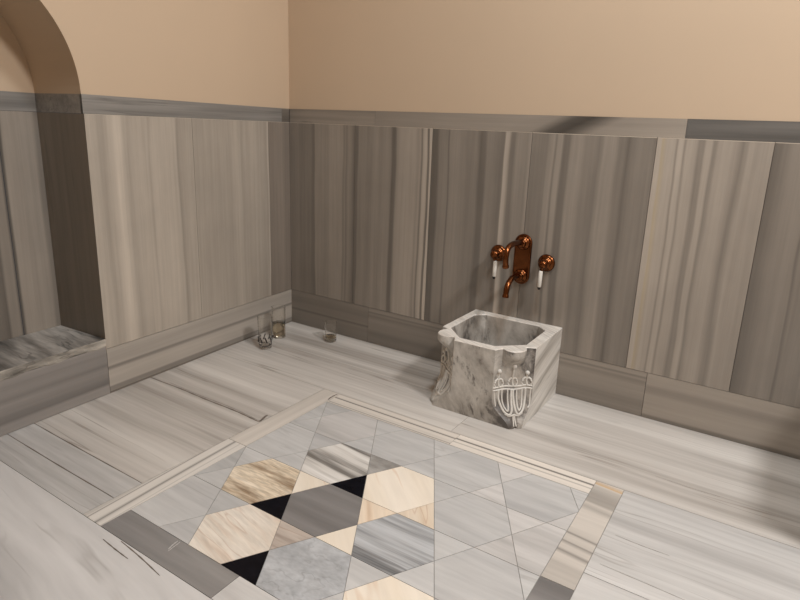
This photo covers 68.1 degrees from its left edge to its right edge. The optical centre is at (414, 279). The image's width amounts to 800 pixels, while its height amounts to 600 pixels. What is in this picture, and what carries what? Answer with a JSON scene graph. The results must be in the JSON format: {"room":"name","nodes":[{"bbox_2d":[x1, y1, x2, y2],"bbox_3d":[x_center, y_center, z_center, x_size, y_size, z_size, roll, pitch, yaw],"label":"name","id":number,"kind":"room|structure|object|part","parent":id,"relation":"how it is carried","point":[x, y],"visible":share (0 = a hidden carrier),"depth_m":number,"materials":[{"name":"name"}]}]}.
{"room":"spa","nodes":[
{"label":"spa","id":0,"kind":"room"},
{"bbox_2d":[0,0,290,348],"bbox_3d":[-1.742,-0.870,1.030,0.274,3.100,4.320,10,16,27],"label":"wall","id":1,"kind":"structure","parent":0,"point":[125,228],"depth_m":2.26,"materials":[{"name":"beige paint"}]},
{"bbox_2d":[0,325,105,380],"bbox_3d":[-1.471,0.300,1.933,0.280,0.037,0.813,10,16,27],"label":"ledge","id":2,"kind":"object","parent":1,"relation":"attached to","point":[19,355],"depth_m":2.11,"materials":[{"name":"stone"}]},
{"bbox_2d":[0,91,288,121],"bbox_3d":[-1.772,-0.402,1.144,0.281,0.064,4.300,10,16,27],"label":"trim","id":3,"kind":"structure","parent":1,"relation":"attached to","point":[11,101],"depth_m":2.26,"materials":[{"name":"stone"}]},
{"bbox_2d":[0,289,291,436],"bbox_3d":[-1.691,0.560,1.322,0.019,0.193,4.297,10,16,27],"label":"baseboard","id":4,"kind":"structure","parent":1,"relation":"attached to","point":[35,395],"depth_m":2.29,"materials":[{"name":"stone"}]},
{"bbox_2d":[0,321,799,599],"bbox_3d":[-0.164,0.935,0.498,4.000,0.002,4.269,11,17,31],"label":"floor","id":5,"kind":"structure","parent":0,"point":[306,466],"depth_m":1.71,"materials":[{"name":"stone"}]},
{"bbox_2d":[257,314,272,349],"bbox_3d":[-0.699,0.245,2.772,0.069,0.158,0.069,11,17,31],"label":"glass tumbler","id":6,"kind":"object","parent":5,"relation":"on","point":[264,321],"visible":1,"depth_m":2.75,"materials":[{"name":"clear glass"}]},
{"bbox_2d":[271,305,285,338],"bbox_3d":[-0.669,0.207,2.922,0.067,0.158,0.067,11,17,31],"label":"glass tumbler","id":7,"kind":"object","parent":5,"relation":"on","point":[278,311],"visible":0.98,"depth_m":2.90,"materials":[{"name":"clear glass"}]},
{"bbox_2d":[325,320,336,342],"bbox_3d":[-0.410,0.253,2.904,0.058,0.100,0.058,11,17,31],"label":"glass tumbler","id":8,"kind":"object","parent":5,"relation":"on","point":[330,325],"visible":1,"depth_m":2.88,"materials":[{"name":"clear glass"}]},
{"bbox_2d":[430,309,561,428],"bbox_3d":[0.317,0.335,2.330,0.389,0.286,0.399,11,17,31],"label":"basin","id":9,"kind":"object","parent":5,"relation":"on","point":[500,370],"visible":1,"depth_m":2.19,"materials":[{"name":"stone"}]},
{"bbox_2d":[288,0,799,407],"bbox_3d":[1.033,-0.959,1.821,3.950,3.100,0.015,11,17,31],"label":"wall","id":10,"kind":"structure","parent":0,"point":[675,258],"depth_m":2.23,"materials":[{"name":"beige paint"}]},
{"bbox_2d":[490,245,504,278],"bbox_3d":[0.334,-0.074,2.432,0.070,0.136,0.058,11,17,31],"label":"handle","id":11,"kind":"object","parent":10,"relation":"attached to","point":[497,251],"visible":0.93,"depth_m":2.42,"materials":[{"name":"orange metal"}]},
{"bbox_3d":[0.330,-0.046,2.417,0.016,0.067,0.018,11,17,31],"label":"lever","id":12,"kind":"part","parent":11,"relation":"part of","materials":[{"name":"white ceramic"}]},
{"bbox_2d":[502,234,532,297],"bbox_3d":[0.389,-0.053,2.324,0.072,0.235,0.187,11,17,31],"label":"tap","id":13,"kind":"object","parent":10,"relation":"attached to","point":[523,243],"visible":1,"depth_m":2.37,"materials":[{"name":"orange metal"}]},
{"bbox_3d":[0.391,0.019,2.350,0.026,0.082,0.153,11,17,31],"label":"spout","id":14,"kind":"part","parent":13,"relation":"part of","materials":[{"name":"orange metal"}]},
{"bbox_3d":[0.390,-0.105,2.307,0.026,0.098,0.179,11,17,31],"label":"spout","id":15,"kind":"part","parent":13,"relation":"part of","materials":[{"name":"orange metal"}]},
{"bbox_2d":[289,109,799,142],"bbox_3d":[1.023,-0.491,1.938,3.869,0.064,0.011,11,17,31],"label":"trim","id":16,"kind":"structure","parent":10,"relation":"attached to","point":[738,130],"depth_m":2.19,"materials":[{"name":"stone"}]},
{"bbox_2d":[291,289,799,458],"bbox_3d":[0.983,0.455,2.179,3.868,0.178,0.016,11,17,31],"label":"baseboard","id":17,"kind":"structure","parent":10,"relation":"attached to","point":[770,426],"depth_m":2.27,"materials":[{"name":"stone"}]},
{"bbox_2d":[537,254,554,289],"bbox_3d":[0.509,-0.030,2.329,0.070,0.136,0.058,11,17,31],"label":"handle","id":18,"kind":"object","parent":10,"relation":"attached to","point":[546,262],"visible":1,"depth_m":2.32,"materials":[{"name":"orange metal"}]},
{"bbox_3d":[0.494,-0.004,2.321,0.016,0.067,0.018,11,17,31],"label":"lever","id":19,"kind":"part","parent":18,"relation":"part of","materials":[{"name":"white ceramic"}]}
]}

